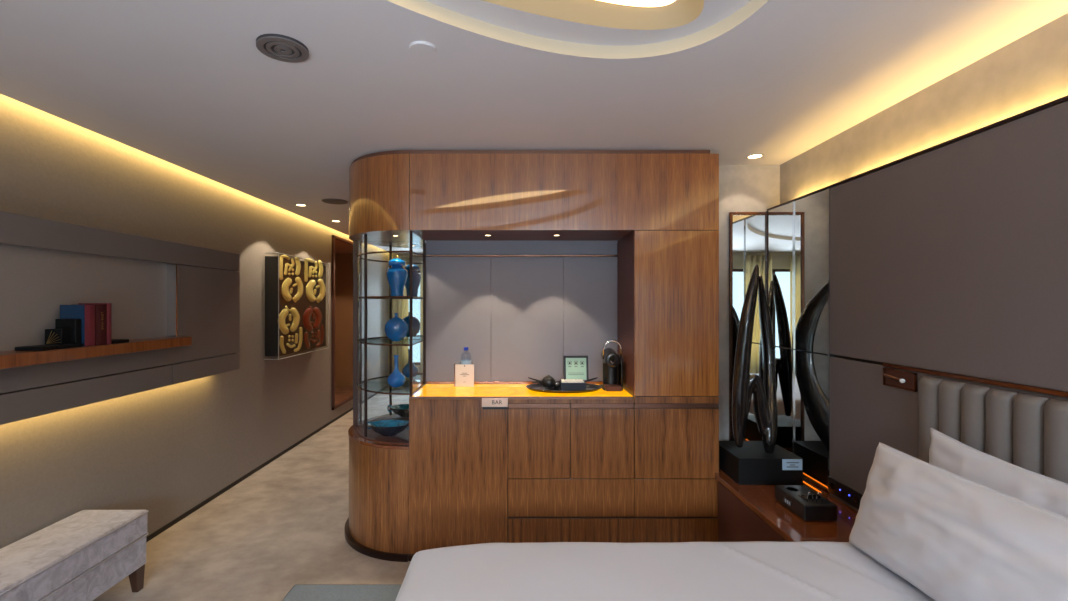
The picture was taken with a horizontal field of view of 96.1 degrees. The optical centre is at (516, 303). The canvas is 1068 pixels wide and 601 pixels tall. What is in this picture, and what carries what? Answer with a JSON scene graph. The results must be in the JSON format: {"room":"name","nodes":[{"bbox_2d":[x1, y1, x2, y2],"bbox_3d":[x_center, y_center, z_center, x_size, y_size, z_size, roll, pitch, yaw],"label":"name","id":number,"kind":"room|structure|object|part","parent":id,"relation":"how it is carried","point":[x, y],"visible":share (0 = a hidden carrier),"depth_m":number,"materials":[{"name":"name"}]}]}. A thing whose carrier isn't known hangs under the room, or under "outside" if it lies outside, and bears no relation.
{"room":"hotel room","nodes":[
{"label":"hotel room","id":0,"kind":"room"},
{"bbox_2d":[0,94,352,548],"bbox_3d":[-2.490,0.185,3.400,0.120,2.750,11.400,0,0,0],"label":"wall","id":1,"kind":"structure","parent":0,"point":[165,451],"depth_m":3.23,"materials":[{"name":"grey paint"}]},
{"bbox_2d":[0,211,239,424],"bbox_3d":[-2.258,0.059,2.280,0.344,0.913,3.060,0,0,0],"label":"wall shelf unit","id":2,"kind":"object","parent":1,"relation":"attached to","point":[177,305],"visible":1,"depth_m":2.58,"materials":[{"name":"grey paint"}]},
{"bbox_2d":[15,319,82,350],"bbox_3d":[-2.160,0.139,2.226,0.120,0.136,0.212,0,0,0],"label":"bookend","id":3,"kind":"object","parent":2,"relation":"on","point":[66,333],"visible":1,"depth_m":2.26,"materials":[{"name":"black metal"}]},
{"bbox_2d":[60,305,94,346],"bbox_3d":[-2.162,0.106,2.364,0.127,0.203,0.056,0,0,0],"label":"book","id":4,"kind":"object","parent":2,"relation":"on","point":[86,313],"visible":0.72,"depth_m":2.34,"materials":[{"name":"paper"}]},
{"bbox_3d":[-2.229,0.323,1.927,0.058,0.119,2.355,0,0,0],"label":"apron panel","id":5,"kind":"part","parent":2,"relation":"part of","materials":[{"name":"grey paint"}]},
{"bbox_2d":[82,304,105,345],"bbox_3d":[-2.161,0.105,2.427,0.129,0.205,0.062,0,0,0],"label":"book","id":6,"kind":"object","parent":2,"relation":"on","point":[100,309],"visible":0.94,"depth_m":2.42,"materials":[{"name":"red paper"}]},
{"bbox_2d":[78,303,111,343],"bbox_3d":[-2.174,0.102,2.475,0.152,0.212,0.029,0,0,0],"label":"book","id":7,"kind":"object","parent":2,"relation":"on","point":[108,305],"visible":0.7,"depth_m":2.47,"materials":[{"name":"paper"}]},
{"bbox_2d":[0,336,191,368],"bbox_3d":[-2.172,0.235,1.915,0.172,0.055,2.330,0,0,0],"label":"shelf","id":8,"kind":"object","parent":2,"relation":"attached to","point":[10,358],"depth_m":2.35,"materials":[{"name":"brown wood"}]},
{"bbox_2d":[112,339,128,343],"bbox_3d":[-2.150,0.158,2.546,0.100,0.100,0.108,0,0,0],"label":"bookend","id":9,"kind":"object","parent":2,"relation":"on","point":[114,341],"visible":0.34,"depth_m":2.56,"materials":[{"name":"black metal"}]},
{"bbox_3d":[-2.231,0.064,3.458,0.062,0.637,0.705,0,0,0],"label":"door","id":10,"kind":"part","parent":2,"relation":"part of","materials":[{"name":"grey paint"}]},
{"bbox_2d":[146,407,352,541],"bbox_3d":[-2.427,1.544,3.400,0.006,0.032,11.200,0,0,0],"label":"baseboard","id":11,"kind":"structure","parent":1,"relation":"attached to","point":[151,536],"depth_m":4.06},
{"bbox_2d":[264,253,328,359],"bbox_3d":[-2.352,0.012,5.195,0.152,1.045,1.217,0,0,0],"label":"artwork","id":12,"kind":"object","parent":1,"relation":"attached to","point":[295,287],"visible":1,"depth_m":4.96,"materials":[{"name":"gold metal"}]},
{"bbox_2d":[332,235,352,409],"bbox_3d":[-2.415,0.242,7.295,0.030,2.296,2.010,0,0,0],"label":"door","id":13,"kind":"structure","parent":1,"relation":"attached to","point":[342,249],"depth_m":6.65,"materials":[{"name":"brown paint"}]},
{"bbox_2d":[93,410,410,600],"bbox_3d":[-0.317,1.610,3.400,4.627,0.100,11.400,0,0,0],"label":"floor","id":14,"kind":"structure","parent":0,"point":[281,527],"depth_m":3.14,"materials":[{"name":"carpet"}]},
{"bbox_2d":[0,510,147,600],"bbox_3d":[-2.220,1.348,1.682,0.369,0.424,1.964,0,0,0],"label":"bench","id":15,"kind":"object","parent":14,"relation":"on","point":[82,555],"visible":1,"depth_m":2.31,"materials":[{"name":"grey fabric"}]},
{"bbox_3d":[-2.074,1.496,2.615,0.052,0.127,0.060,0,0,0],"label":"leg","id":16,"kind":"part","parent":15,"relation":"part of","materials":[{"name":"brown wood"}]},
{"bbox_2d":[282,584,401,600],"bbox_3d":[-0.662,1.334,1.177,0.445,0.452,1.455,0,0,0],"label":"rug","id":17,"kind":"object","parent":14,"relation":"on","point":[298,592],"visible":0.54,"depth_m":1.84,"materials":[{"name":"grey fabric"}]},
{"bbox_2d":[344,231,425,561],"bbox_3d":[-0.927,0.554,3.251,0.555,2.012,0.698,0,0,0],"label":"display cabinet","id":18,"kind":"object","parent":14,"relation":"on","point":[377,523],"visible":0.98,"depth_m":3.40,"materials":[{"name":"brown wood"}]},
{"bbox_3d":[-1.068,0.205,3.277,0.037,1.315,0.339,0,0,-23],"label":"curved pane","id":19,"kind":"part","parent":18,"relation":"part of","materials":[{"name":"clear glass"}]},
{"bbox_3d":[-1.118,0.205,3.447,0.020,1.315,0.020,0,0,0],"label":"post","id":20,"kind":"part","parent":18,"relation":"part of","materials":[{"name":"brown metal"}]},
{"bbox_3d":[-0.984,0.205,3.123,0.020,1.315,0.020,0,0,0],"label":"post","id":21,"kind":"part","parent":18,"relation":"part of","materials":[{"name":"brown metal"}]},
{"bbox_2d":[367,420,408,435],"bbox_3d":[-0.845,0.819,3.170,0.311,0.089,0.193,0,0,0],"label":"ceramic bowl","id":22,"kind":"object","parent":18,"relation":"on","point":[383,427],"visible":0.86,"depth_m":3.15,"materials":[{"name":"ceramic"}]},
{"bbox_3d":[-0.919,0.209,3.520,0.511,1.322,0.160,0,0,0],"label":"panel","id":23,"kind":"part","parent":18,"relation":"part of","materials":[{"name":"clear glass"}]},
{"bbox_2d":[359,340,421,343],"bbox_3d":[-0.886,0.254,3.221,0.452,0.008,0.452,0,0,0],"label":"glass shelf","id":24,"kind":"object","parent":18,"relation":"attached to","point":[360,341],"depth_m":3.22,"materials":[{"name":"clear glass"}]},
{"bbox_2d":[362,241,423,424],"bbox_3d":[-0.887,0.205,3.435,0.446,1.315,0.010,0,0,0],"label":"mirror","id":25,"kind":"object","parent":18,"relation":"on","point":[380,359],"depth_m":3.43,"materials":[{"name":"clear glass"}]},
{"bbox_2d":[384,313,407,340],"bbox_3d":[-0.810,0.154,3.220,0.158,0.190,0.118,0,0,0],"label":"vase","id":26,"kind":"object","parent":18,"relation":"on","point":[396,328],"visible":1,"depth_m":3.18,"materials":[{"name":"blue ceramic"}]},
{"bbox_2d":[387,355,405,386],"bbox_3d":[-0.810,0.449,3.220,0.124,0.212,0.124,0,0,0],"label":"bottle vase","id":27,"kind":"object","parent":18,"relation":"on","point":[396,378],"visible":1,"depth_m":3.19,"materials":[{"name":"blue ceramic"}]},
{"bbox_2d":[386,255,407,295],"bbox_3d":[-0.800,-0.188,3.200,0.140,0.274,0.140,0,0,0],"label":"ginger jar","id":28,"kind":"object","parent":18,"relation":"on","point":[396,275],"visible":0.94,"depth_m":3.16,"materials":[{"name":"blue ceramic"}]},
{"bbox_3d":[-0.800,-0.281,3.200,0.112,0.050,0.112,0,0,0],"label":"lid","id":29,"kind":"part","parent":28,"relation":"part of","materials":[{"name":"teal ceramic"}]},
{"bbox_3d":[-0.660,0.205,2.989,0.020,1.315,0.020,0,0,0],"label":"post","id":30,"kind":"part","parent":18,"relation":"part of","materials":[{"name":"brown metal"}]},
{"bbox_3d":[-0.657,0.057,3.391,0.014,1.018,0.018,0,0,0],"label":"post","id":31,"kind":"part","parent":18,"relation":"part of","materials":[{"name":"brown metal"}]},
{"bbox_2d":[408,399,633,560],"bbox_3d":[0.028,1.071,3.255,1.376,0.978,0.690,0,0,0],"label":"base cabinet","id":32,"kind":"object","parent":14,"relation":"on","point":[530,470],"visible":0.84,"depth_m":2.93,"materials":[{"name":"brown wood"}]},
{"bbox_3d":[-0.359,1.056,2.940,0.600,0.948,0.020,0,0,0],"label":"panel","id":33,"kind":"part","parent":32,"relation":"part of","materials":[{"name":"brown wood"}]},
{"bbox_2d":[482,398,507,408],"bbox_3d":[-0.135,0.608,2.923,0.158,0.067,0.013,0,0,0],"label":"sign","id":34,"kind":"object","parent":32,"relation":"attached to","point":[487,403],"visible":1,"depth_m":2.92,"materials":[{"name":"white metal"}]},
{"bbox_2d":[409,384,633,398],"bbox_3d":[0.028,0.574,3.162,1.374,0.015,0.470,0,0,0],"label":"countertop","id":35,"kind":"structure","parent":32,"relation":"on","point":[428,391],"depth_m":3.04,"materials":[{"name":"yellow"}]},
{"bbox_2d":[454,364,473,386],"bbox_3d":[-0.363,0.489,3.304,0.134,0.155,0.028,0,0,0],"label":"box","id":36,"kind":"object","parent":35,"relation":"on","point":[463,373],"visible":1,"depth_m":3.29,"materials":[{"name":"beige paper"}]},
{"bbox_2d":[461,347,470,363],"bbox_3d":[-0.357,0.434,3.362,0.075,0.264,0.075,0,0,0],"label":"water bottle","id":37,"kind":"object","parent":35,"relation":"on","point":[465,348],"visible":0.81,"depth_m":3.34,"materials":[{"name":"plastic"}]},
{"bbox_2d":[526,377,601,392],"bbox_3d":[0.312,0.532,3.200,0.504,0.069,0.333,0,0,0],"label":"serving tray","id":38,"kind":"object","parent":35,"relation":"on","point":[533,387],"visible":0.66,"depth_m":3.16,"materials":[{"name":"black metal"}]},
{"bbox_2d":[532,375,555,388],"bbox_3d":[0.181,0.519,3.215,0.159,0.087,0.096,0,0,0],"label":"teapot","id":39,"kind":"object","parent":38,"relation":"on","point":[548,382],"visible":0.98,"depth_m":3.18,"materials":[{"name":"black ceramic"}]},
{"bbox_2d":[554,383,559,388],"bbox_3d":[0.265,0.546,3.190,0.047,0.034,0.047,0,0,0],"label":"tea cup","id":40,"kind":"object","parent":38,"relation":"on","point":[557,385],"visible":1,"depth_m":3.17,"materials":[{"name":"black ceramic"}]},
{"bbox_2d":[559,356,588,388],"bbox_3d":[0.389,0.460,3.244,0.198,0.205,0.157,0,0,0],"label":"box","id":41,"kind":"object","parent":38,"relation":"on","point":[575,367],"visible":0.99,"depth_m":3.29,"materials":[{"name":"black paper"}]},
{"bbox_2d":[559,380,585,388],"bbox_3d":[0.372,0.541,3.225,0.165,0.042,0.120,0,0,0],"label":"tray","id":42,"kind":"object","parent":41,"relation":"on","point":[564,384],"depth_m":3.16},
{"bbox_2d":[568,361,583,374],"bbox_3d":[0.405,0.439,3.292,0.112,0.092,0.018,0,0,0],"label":"print","id":43,"kind":"object","parent":41,"relation":"attached to","point":[574,367],"depth_m":3.29},
{"bbox_3d":[0.405,0.438,3.295,0.166,0.161,0.055,0,0,0],"label":"lid","id":44,"kind":"part","parent":41,"relation":"part of","materials":[{"name":"paper"}]},
{"bbox_2d":[599,340,622,390],"bbox_3d":[0.629,0.401,3.212,0.130,0.331,0.215,0,0,0],"label":"coffee machine","id":45,"kind":"object","parent":35,"relation":"on","point":[613,363],"visible":0.99,"depth_m":3.16,"materials":[{"name":"black plastic"}]},
{"bbox_3d":[0.628,0.299,3.162,0.128,0.127,0.027,0,0,0],"label":"lever","id":46,"kind":"part","parent":45,"relation":"part of","materials":[{"name":"silver metal"}]},
{"bbox_2d":[604,384,621,390],"bbox_3d":[0.628,0.549,3.152,0.104,0.034,0.095,0,0,0],"label":"drip tray","id":47,"kind":"object","parent":45,"relation":"on","point":[608,387],"depth_m":3.11,"materials":[{"name":"brown plastic"}]},
{"bbox_3d":[0.687,0.459,3.208,0.014,0.215,0.145,0,0,0],"label":"frame","id":48,"kind":"part","parent":45,"relation":"part of","materials":[{"name":"black plastic"}]},
{"bbox_3d":[0.135,0.624,2.942,0.377,0.030,0.016,0,0,0],"label":"finger pull","id":49,"kind":"part","parent":32,"relation":"part of","materials":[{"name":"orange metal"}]},
{"bbox_3d":[0.135,0.595,2.940,0.377,0.025,0.020,0,0,0],"label":"drawer rail","id":50,"kind":"part","parent":32,"relation":"part of","materials":[{"name":"brown wood"}]},
{"bbox_3d":[0.135,0.853,2.940,0.377,0.424,0.020,0,0,0],"label":"door","id":51,"kind":"part","parent":32,"relation":"part of","materials":[{"name":"brown wood"}]},
{"bbox_3d":[0.331,1.423,2.944,0.770,0.215,0.012,0,0,0],"label":"kick panel","id":52,"kind":"part","parent":32,"relation":"part of","materials":[{"name":"brown wood"}]},
{"bbox_3d":[0.331,1.184,2.940,0.770,0.228,0.020,0,0,0],"label":"drawer","id":53,"kind":"part","parent":32,"relation":"part of","materials":[{"name":"brown wood"}]},
{"bbox_3d":[0.521,0.624,2.942,0.385,0.030,0.016,0,0,0],"label":"finger pull","id":54,"kind":"part","parent":32,"relation":"part of","materials":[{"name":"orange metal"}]},
{"bbox_3d":[0.521,0.595,2.940,0.385,0.025,0.020,0,0,0],"label":"drawer rail","id":55,"kind":"part","parent":32,"relation":"part of","materials":[{"name":"brown wood"}]},
{"bbox_3d":[0.521,0.853,2.940,0.385,0.424,0.020,0,0,0],"label":"door","id":56,"kind":"part","parent":32,"relation":"part of","materials":[{"name":"brown wood"}]},
{"bbox_2d":[395,541,934,600],"bbox_3d":[0.609,1.209,0.998,2.060,0.582,1.830,0,0,0],"label":"bed","id":57,"kind":"object","parent":14,"relation":"on","point":[751,570],"visible":0.85,"depth_m":1.66,"materials":[{"name":"white fabric"}]},
{"bbox_2d":[849,442,1067,600],"bbox_3d":[1.344,0.729,1.385,0.233,0.388,0.947,0,0,0],"label":"pillow","id":58,"kind":"object","parent":57,"relation":"on","point":[953,537],"visible":1,"depth_m":1.40,"materials":[{"name":"fabric"}]},
{"bbox_2d":[929,428,1067,517],"bbox_3d":[1.546,0.697,1.360,0.159,0.452,0.936,0,0,0],"label":"pillow","id":59,"kind":"object","parent":57,"relation":"on","point":[946,453],"visible":0.3,"depth_m":1.53,"materials":[{"name":"fabric"}]},
{"bbox_2d":[617,231,718,542],"bbox_3d":[0.974,0.555,3.165,0.518,2.010,0.510,0,0,0],"label":"tall cabinet","id":60,"kind":"object","parent":14,"relation":"on","point":[668,281],"visible":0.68,"depth_m":2.93,"materials":[{"name":"brown wood"}]},
{"bbox_3d":[0.976,1.423,2.944,0.515,0.215,0.012,0,0,0],"label":"kick panel","id":61,"kind":"part","parent":60,"relation":"part of","materials":[{"name":"brown wood"}]},
{"bbox_3d":[0.976,1.184,2.940,0.515,0.228,0.020,0,0,0],"label":"drawer","id":62,"kind":"part","parent":60,"relation":"part of","materials":[{"name":"brown wood"}]},
{"bbox_2d":[634,230,718,230],"bbox_3d":[0.977,-0.450,2.942,0.513,0.003,0.016,0,0,0],"label":"trim","id":63,"kind":"structure","parent":60,"relation":"attached to","point":[634,230],"depth_m":2.93,"materials":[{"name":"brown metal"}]},
{"bbox_3d":[0.976,0.057,2.940,0.515,1.010,0.020,0,0,0],"label":"tall door","id":64,"kind":"part","parent":60,"relation":"part of","materials":[{"name":"brown wood"}]},
{"bbox_3d":[0.976,0.624,2.942,0.515,0.030,0.016,0,0,0],"label":"finger pull","id":65,"kind":"part","parent":60,"relation":"part of","materials":[{"name":"brown wood"}]},
{"bbox_3d":[0.976,0.587,2.940,0.515,0.041,0.020,0,0,0],"label":"drawer rail","id":66,"kind":"part","parent":60,"relation":"part of","materials":[{"name":"brown wood"}]},
{"bbox_3d":[0.976,0.853,2.940,0.515,0.424,0.020,0,0,0],"label":"door","id":67,"kind":"part","parent":60,"relation":"part of","materials":[{"name":"brown wood"}]},
{"bbox_2d":[775,347,791,452],"bbox_3d":[1.720,0.906,3.105,0.040,1.247,0.300,0,0,0],"label":"mirror panel","id":68,"kind":"object","parent":14,"relation":"on","point":[783,356],"visible":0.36,"depth_m":3.05,"materials":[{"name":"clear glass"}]},
{"bbox_2d":[768,202,791,347],"bbox_3d":[1.720,-0.177,3.105,0.040,0.905,0.300,0,0,0],"label":"mirror panel","id":69,"kind":"object","parent":68,"relation":"on","point":[779,218],"visible":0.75,"depth_m":3.10,"materials":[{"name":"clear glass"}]},
{"bbox_2d":[715,469,857,541],"bbox_3d":[1.448,1.294,2.626,0.487,0.533,1.272,0,0,0],"label":"nightstand","id":70,"kind":"object","parent":14,"relation":"on","point":[746,513],"visible":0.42,"depth_m":2.45,"materials":[{"name":"brown wood"}]},
{"bbox_3d":[1.225,1.285,2.450,0.022,0.430,0.900,0,0,0],"label":"drawer","id":71,"kind":"part","parent":70,"relation":"part of","materials":[{"name":"brown paint"}]},
{"bbox_2d":[719,264,802,484],"bbox_3d":[1.449,0.397,2.910,0.375,1.266,0.378,0,0,0],"label":"sculpture","id":72,"kind":"object","parent":70,"relation":"on","point":[764,462],"visible":1,"depth_m":2.82,"materials":[{"name":"black metal"}]},
{"bbox_2d":[775,485,836,520],"bbox_3d":[1.433,0.967,2.395,0.163,0.126,0.260,0,0,0],"label":"clock radio","id":73,"kind":"object","parent":70,"relation":"on","point":[807,504],"visible":1,"depth_m":2.32,"materials":[{"name":"black plastic"}]},
{"bbox_2d":[794,350,827,492],"bbox_3d":[1.720,0.906,2.783,0.040,1.247,0.321,0,0,0],"label":"mirror panel","id":74,"kind":"object","parent":14,"relation":"on","point":[810,369],"visible":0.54,"depth_m":2.76,"materials":[{"name":"clear glass"}]},
{"bbox_2d":[794,189,827,353],"bbox_3d":[1.720,-0.177,2.783,0.040,0.905,0.321,0,0,0],"label":"mirror panel","id":75,"kind":"object","parent":74,"relation":"on","point":[810,212],"visible":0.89,"depth_m":2.78,"materials":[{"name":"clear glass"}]},
{"bbox_2d":[425,243,425,383],"bbox_3d":[0.265,0.070,3.546,1.850,1.020,0.208,0,0,0],"label":"wall niche","id":76,"kind":"object","parent":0,"point":[425,243],"visible":0.14,"depth_m":3.44,"materials":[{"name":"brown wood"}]},
{"bbox_2d":[426,241,616,383],"bbox_3d":[0.033,0.058,3.413,1.362,1.018,0.030,0,0,0],"label":"panel","id":77,"kind":"object","parent":76,"relation":"attached to","point":[518,308],"visible":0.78,"depth_m":3.41,"materials":[{"name":"grey fabric"}]},
{"bbox_3d":[-0.417,0.116,3.419,0.462,0.902,0.018,0,0,0],"label":"panel","id":78,"kind":"part","parent":77,"relation":"part of","materials":[{"name":"grey paint"}]},
{"bbox_3d":[0.033,0.557,3.404,1.360,0.018,0.011,0,0,0],"label":"rail","id":79,"kind":"part","parent":77,"relation":"part of","materials":[{"name":"orange metal"}]},
{"bbox_3d":[0.033,-0.402,3.421,1.360,0.099,0.014,0,0,0],"label":"panel","id":80,"kind":"part","parent":77,"relation":"part of","materials":[{"name":"grey paint"}]},
{"bbox_3d":[0.033,-0.344,3.416,1.360,0.013,0.024,0,0,0],"label":"rail","id":81,"kind":"part","parent":77,"relation":"part of","materials":[{"name":"brown wood"}]},
{"bbox_3d":[0.072,0.116,3.419,0.513,0.902,0.018,0,0,0],"label":"panel","id":82,"kind":"part","parent":77,"relation":"part of","materials":[{"name":"grey paint"}]},
{"bbox_3d":[0.522,0.116,3.419,0.383,0.902,0.018,0,0,0],"label":"panel","id":83,"kind":"part","parent":77,"relation":"part of","materials":[{"name":"grey paint"}]},
{"bbox_2d":[0,0,1067,234],"bbox_3d":[-0.366,-1.045,3.400,4.327,0.190,11.200,0,0,0],"label":"ceiling","id":84,"kind":"structure","parent":0,"point":[186,84],"depth_m":2.02,"materials":[{"name":"paint"}]},
{"bbox_2d":[256,34,308,62],"bbox_3d":[-0.865,-0.943,1.774,0.176,0.014,0.176,0,0,0],"label":"ceiling vent","id":85,"kind":"object","parent":84,"relation":"in","point":[279,47],"visible":1,"depth_m":1.76,"materials":[{"name":"grey metal"}]},
{"bbox_2d":[322,198,347,203],"bbox_3d":[-1.680,-0.945,4.430,0.230,0.010,0.230,0,0,0],"label":"ceiling speaker","id":86,"kind":"object","parent":84,"relation":"attached to","point":[327,200],"visible":1,"depth_m":4.40},
{"bbox_2d":[409,41,435,56],"bbox_3d":[-0.350,-0.945,1.782,0.100,0.010,0.100,0,0,0],"label":"smoke detector cover","id":87,"kind":"object","parent":84,"relation":"attached to","point":[419,48],"visible":1,"depth_m":1.77,"materials":[{"name":"paint"}]},
{"bbox_2d":[349,150,718,241],"bbox_3d":[0.028,-0.698,3.265,2.410,0.492,0.670,0,0,0],"label":"upper cabinet","id":88,"kind":"object","parent":84,"relation":"attached to","point":[436,195],"visible":0.98,"depth_m":2.93,"materials":[{"name":"brown wood"}]},
{"bbox_3d":[-0.499,-0.685,2.940,0.314,0.466,0.020,0,0,0],"label":"flap door","id":89,"kind":"part","parent":88,"relation":"part of","materials":[{"name":"brown wood"}]},
{"bbox_3d":[-0.184,-0.685,2.940,0.314,0.466,0.020,0,0,0],"label":"flap door","id":90,"kind":"part","parent":88,"relation":"part of","materials":[{"name":"brown wood"}]},
{"bbox_3d":[0.010,-0.931,3.271,2.350,0.026,0.658,0,0,0],"label":"trim","id":91,"kind":"part","parent":88,"relation":"part of","materials":[{"name":"brown wood"}]},
{"bbox_3d":[0.131,-0.685,2.940,0.314,0.466,0.020,0,0,0],"label":"flap door","id":92,"kind":"part","parent":88,"relation":"part of","materials":[{"name":"brown wood"}]},
{"bbox_3d":[0.446,-0.685,2.940,0.314,0.466,0.020,0,0,0],"label":"flap door","id":93,"kind":"part","parent":88,"relation":"part of","materials":[{"name":"brown wood"}]},
{"bbox_3d":[0.761,-0.685,2.940,0.314,0.466,0.020,0,0,0],"label":"flap door","id":94,"kind":"part","parent":88,"relation":"part of","materials":[{"name":"brown wood"}]},
{"bbox_3d":[1.076,-0.685,2.940,0.314,0.466,0.020,0,0,0],"label":"flap door","id":95,"kind":"part","parent":88,"relation":"part of","materials":[{"name":"brown wood"}]},
{"bbox_2d":[387,0,768,58],"bbox_3d":[-0.332,-1.005,0.577,3.051,0.110,1.536,0,0,-40],"label":"ceiling recess","id":96,"kind":"object","parent":84,"relation":"attached to","point":[608,29],"visible":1,"depth_m":1.71,"materials":[{"name":"white paint"}]},
{"bbox_2d":[746,154,763,158],"bbox_3d":[1.527,-0.948,3.080,0.102,0.004,0.102,0,0,0],"label":"recessed light","id":97,"kind":"object","parent":84,"relation":"in","point":[752,156],"visible":1,"depth_m":3.08,"materials":[{"name":"white plastic"}]},
{"bbox_2d":[718,165,779,440],"bbox_3d":[1.498,0.185,3.340,0.597,2.750,0.120,0,0,0],"label":"wall","id":98,"kind":"structure","parent":0,"point":[742,188],"depth_m":3.28,"materials":[{"name":"paint"}]},
{"bbox_2d":[729,212,766,440],"bbox_3d":[1.616,0.193,3.269,0.338,1.635,0.022,0,0,0],"label":"framed mirror","id":99,"kind":"object","parent":98,"relation":"attached to","point":[747,230],"visible":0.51,"depth_m":3.27,"materials":[{"name":"clear glass"}]},
{"bbox_2d":[766,211,767,301],"bbox_3d":[1.712,0.450,3.264,0.036,2.160,0.019,0,0,0],"label":"trim","id":100,"kind":"structure","parent":98,"relation":"attached to","point":[766,211],"depth_m":3.25,"materials":[{"name":"brown metal"}]},
{"bbox_2d":[780,13,1067,203],"bbox_3d":[1.857,0.185,0.540,0.120,2.750,5.680,0,0,0],"label":"wall","id":101,"kind":"structure","parent":0,"point":[1029,72],"depth_m":2.00,"materials":[{"name":"paint"}]},
{"bbox_2d":[792,201,795,453],"bbox_3d":[1.712,0.450,2.949,0.036,2.160,0.012,0,0,0],"label":"trim","id":102,"kind":"structure","parent":101,"relation":"attached to","point":[793,349],"depth_m":2.94,"materials":[{"name":"silver metal"}]},
{"bbox_2d":[775,346,882,364],"bbox_3d":[1.731,0.280,0.555,0.038,0.014,5.410,0,0,0],"label":"trim","id":103,"kind":"structure","parent":101,"relation":"attached to","point":[836,356],"depth_m":2.48,"materials":[{"name":"black metal"}]},
{"bbox_2d":[828,188,831,493],"bbox_3d":[1.714,0.450,2.615,0.033,2.160,0.014,0,0,0],"label":"trim","id":104,"kind":"structure","parent":101,"relation":"attached to","point":[829,354],"depth_m":2.61,"materials":[{"name":"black metal"}]},
{"bbox_2d":[767,95,1067,210],"bbox_3d":[1.718,-0.636,0.555,0.044,0.013,5.410,0,0,0],"label":"trim","id":105,"kind":"structure","parent":101,"relation":"attached to","point":[1065,98],"depth_m":1.89,"materials":[{"name":"brown metal"}]},
{"bbox_2d":[830,357,1067,510],"bbox_3d":[1.725,0.908,0.229,0.050,1.243,4.758,0,0,0],"label":"wall panel","id":106,"kind":"object","parent":101,"relation":"attached to","point":[865,412],"visible":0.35,"depth_m":2.35,"materials":[{"name":"grey leather"}]},
{"bbox_2d":[828,476,862,509],"bbox_3d":[1.693,0.977,2.480,0.014,0.083,0.260,0,0,0],"label":"socket plate","id":107,"kind":"object","parent":106,"relation":"attached to","point":[849,495],"visible":0.95,"depth_m":2.48,"materials":[{"name":"black plastic"}]},
{"bbox_2d":[883,368,917,391],"bbox_3d":[1.682,0.333,2.125,0.036,0.078,0.180,0,0,0],"label":"light","id":108,"kind":"object","parent":106,"relation":"attached to","point":[900,379],"visible":1,"depth_m":2.11,"materials":[{"name":"brown wood"}]},
{"bbox_3d":[1.679,0.329,2.145,0.018,0.024,0.101,0,0,3],"label":"arm","id":109,"kind":"part","parent":108,"relation":"part of","materials":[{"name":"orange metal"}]},
{"bbox_3d":[1.697,0.333,2.125,0.004,0.066,0.168,0,0,0],"label":"plate","id":110,"kind":"part","parent":108,"relation":"part of","materials":[{"name":"brown paint"}]},
{"bbox_2d":[919,376,1067,483],"bbox_3d":[1.669,0.804,0.892,0.061,1.012,2.185,0,0,0],"label":"headboard","id":111,"kind":"object","parent":106,"relation":"attached to","point":[1029,432],"visible":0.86,"depth_m":1.63,"materials":[{"name":"grey leather"}]},
{"bbox_2d":[830,100,1067,391],"bbox_3d":[1.725,-0.178,0.229,0.050,0.903,4.758,0,0,0],"label":"wall panel","id":112,"kind":"object","parent":101,"relation":"attached to","point":[952,258],"visible":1,"depth_m":1.82,"materials":[{"name":"grey fabric"}]},
{"bbox_2d":[883,363,1067,396],"bbox_3d":[1.700,0.279,0.033,0.024,0.014,4.365,0,0,0],"label":"trim","id":113,"kind":"structure","parent":101,"relation":"attached to","point":[975,379],"depth_m":1.73,"materials":[{"name":"brown dark walnut wood"}]}
]}

